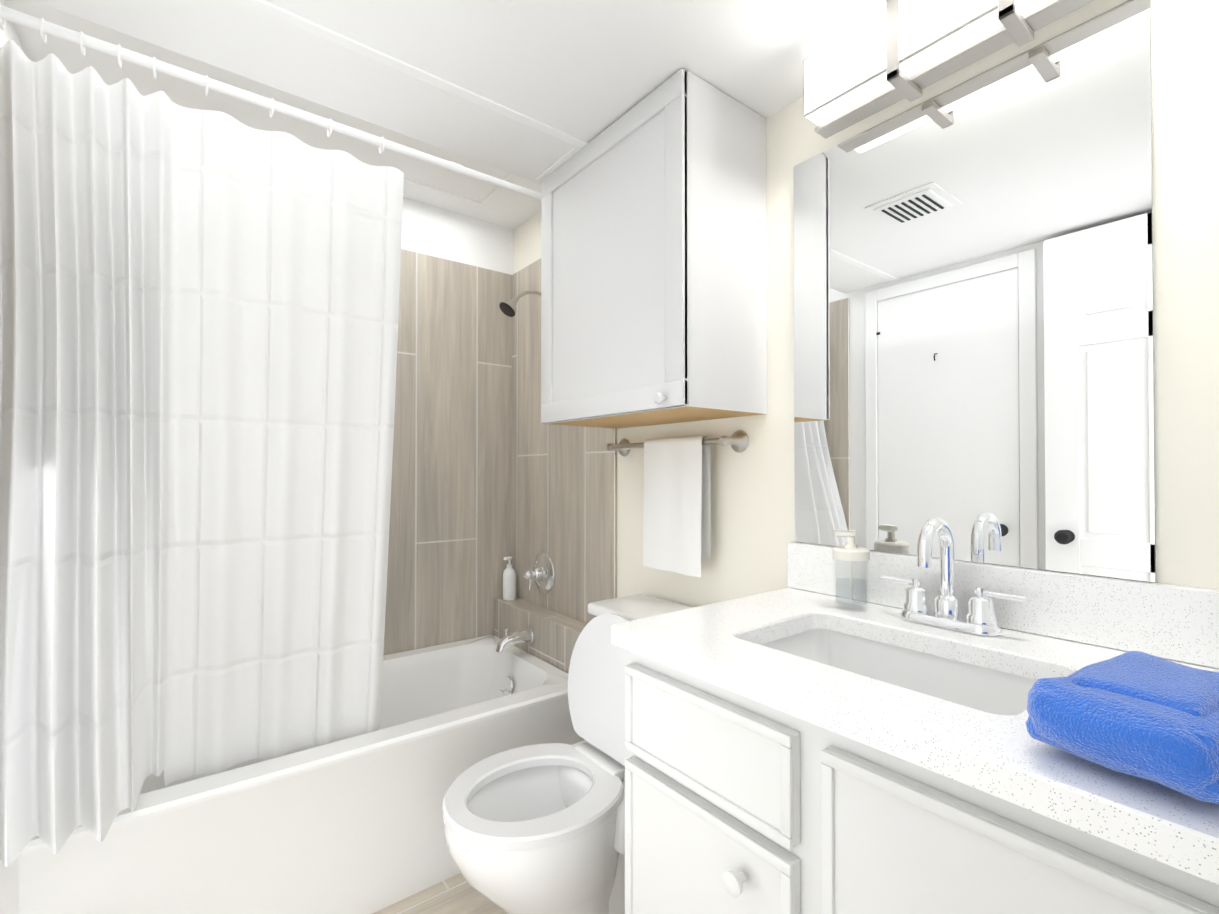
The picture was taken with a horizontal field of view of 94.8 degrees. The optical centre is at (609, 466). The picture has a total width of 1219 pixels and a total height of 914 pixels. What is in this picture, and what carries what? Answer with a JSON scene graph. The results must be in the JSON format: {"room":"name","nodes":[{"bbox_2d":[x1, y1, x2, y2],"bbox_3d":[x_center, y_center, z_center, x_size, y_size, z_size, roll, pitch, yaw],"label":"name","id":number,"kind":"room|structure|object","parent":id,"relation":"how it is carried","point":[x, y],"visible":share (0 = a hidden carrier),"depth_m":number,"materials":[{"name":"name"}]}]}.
{"room":"bathroom","nodes":[
{"label":"bathroom","id":0,"kind":"room"},
{"bbox_2d":[0,0,23,52],"bbox_3d":[-0.822,-0.023,0.461,0.112,2.330,2.990,0,-1,-38],"label":"wall","id":1,"kind":"structure","parent":0,"point":[8,33],"depth_m":1.33,"materials":[{"name":"white paint"}]},
{"bbox_2d":[372,873,507,913],"bbox_3d":[-0.185,1.176,0.940,1.720,0.060,2.990,0,-1,-38],"label":"floor","id":2,"kind":"structure","parent":0,"point":[457,894],"depth_m":1.48,"materials":[{"name":"tile"}]},
{"bbox_2d":[0,635,584,913],"bbox_3d":[-0.841,0.939,1.724,1.405,0.430,0.724,0,-1,-38],"label":"bathtub","id":3,"kind":"object","parent":2,"relation":"on","point":[353,824],"visible":0.67,"depth_m":1.40,"materials":[{"name":"white ceramic"}]},
{"bbox_2d":[443,594,692,913],"bbox_3d":[-0.055,0.768,1.394,0.717,0.766,0.420,0,-1,-38],"label":"toilet","id":4,"kind":"object","parent":2,"relation":"on","point":[536,829],"visible":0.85,"depth_m":1.32,"materials":[{"name":"white ceramic"}]},
{"bbox_2d":[611,542,1218,913],"bbox_3d":[0.453,0.663,0.877,0.588,0.966,0.785,0,-1,-38],"label":"bathroom vanity","id":5,"kind":"object","parent":2,"relation":"on","point":[802,744],"visible":0.94,"depth_m":0.78,"materials":[{"name":"white wood"}]},
{"bbox_2d":[833,529,869,610],"bbox_3d":[0.499,0.212,1.156,0.071,0.159,0.071,0,-1,-38],"label":"soap dispenser","id":6,"kind":"object","parent":5,"relation":"on","point":[850,551],"visible":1,"depth_m":1.15,"materials":[{"name":"clear glass"}]},
{"bbox_2d":[881,517,1026,635],"bbox_3d":[0.588,0.191,1.001,0.132,0.199,0.240,0,-1,-38],"label":"faucet","id":7,"kind":"object","parent":5,"relation":"on","point":[980,618],"visible":1,"depth_m":1.00,"materials":[{"name":"silver metal"}]},
{"bbox_2d":[1026,651,1218,803],"bbox_3d":[0.545,0.241,0.556,0.240,0.074,0.145,0,-1,-29],"label":"towel","id":8,"kind":"object","parent":5,"relation":"on","point":[1140,714],"visible":1,"depth_m":0.51,"materials":[{"name":"blue fabric"}]},
{"bbox_2d":[4,0,885,228],"bbox_3d":[-0.185,-1.040,0.961,1.720,0.288,2.990,0,-1,-38],"label":"ceiling","id":9,"kind":"structure","parent":0,"point":[530,94],"depth_m":1.27,"materials":[{"name":"white paint"}]},
{"bbox_2d":[383,197,513,655],"bbox_3d":[-1.062,-0.008,2.092,1.720,2.330,0.112,0,-1,-38],"label":"wall","id":10,"kind":"structure","parent":0,"point":[450,539],"depth_m":2.33,"materials":[{"name":"brown tile"}]},
{"bbox_2d":[494,597,586,672],"bbox_3d":[-0.239,0.866,2.177,0.100,0.584,0.742,0,-1,-38],"label":"ledge","id":11,"kind":"structure","parent":0,"point":[556,635],"depth_m":2.14,"materials":[{"name":"tile"}]},
{"bbox_2d":[503,556,515,600],"bbox_3d":[-0.433,0.483,2.421,0.059,0.184,0.058,0,-1,-38],"label":"shampoo bottle","id":12,"kind":"object","parent":11,"relation":"on","point":[509,583],"visible":1,"depth_m":2.40,"materials":[{"name":"white plastic"}]},
{"bbox_2d":[496,627,533,652],"bbox_3d":[-0.366,0.661,2.143,0.145,0.086,0.060,0,-1,-38],"label":"tub spout","id":13,"kind":"object","parent":11,"relation":"attached to","point":[506,641],"visible":1,"depth_m":2.13,"materials":[{"name":"silver metal"}]},
{"bbox_2d":[512,0,1218,623],"bbox_3d":[0.452,-0.014,1.441,0.113,2.330,2.990,0,-1,-38],"label":"wall","id":14,"kind":"structure","parent":0,"point":[578,504],"depth_m":1.40,"materials":[{"name":"white paint"}]},
{"bbox_2d":[0,3,540,866],"bbox_3d":[-0.609,-0.099,1.503,1.518,1.692,0.313,0,-1,-38],"label":"shower curtain","id":15,"kind":"object","parent":14,"relation":"attached to","point":[198,333],"visible":1,"depth_m":1.33,"materials":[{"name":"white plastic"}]},
{"bbox_2d":[499,290,540,316],"bbox_3d":[-0.344,-0.658,2.229,0.198,0.143,0.072,0,-1,-38],"label":"shower head","id":16,"kind":"object","parent":14,"relation":"attached to","point":[507,308],"visible":0.85,"depth_m":2.19},
{"bbox_2d":[523,552,554,593],"bbox_3d":[-0.303,0.434,2.250,0.095,0.168,0.168,0,-1,-38],"label":"shower valve","id":17,"kind":"object","parent":14,"relation":"attached to","point":[541,573],"visible":1,"depth_m":2.24,"materials":[{"name":"silver metal"}]},
{"bbox_2d":[541,69,766,428],"bbox_3d":[0.083,-0.512,1.578,0.334,0.760,0.616,0,-1,-38],"label":"upper cabinet","id":18,"kind":"object","parent":14,"relation":"attached to","point":[654,257],"visible":1,"depth_m":1.38,"materials":[{"name":"white wood"}]},
{"bbox_2d":[606,430,748,576],"bbox_3d":[0.166,0.103,1.668,0.086,0.395,0.550,0,-1,-38],"label":"towel rail","id":19,"kind":"object","parent":14,"relation":"attached to","point":[677,511],"visible":1,"depth_m":1.57,"materials":[{"name":"white fabric"}]},
{"bbox_2d":[803,0,1094,138],"bbox_3d":[0.642,-0.811,1.021,0.130,0.156,0.588,0,-1,-38],"label":"sconce","id":20,"kind":"object","parent":14,"relation":"attached to","point":[892,52],"visible":0.96,"depth_m":1.06,"materials":[{"name":"white glass"}]},
{"bbox_2d":[794,0,1155,581],"bbox_3d":[0.645,-0.277,1.115,0.006,0.914,0.633,0,-1,-38],"label":"mirror","id":21,"kind":"object","parent":14,"relation":"attached to","point":[973,322],"visible":1,"depth_m":1.03,"materials":[{"name":"grey mirror"}]}
]}

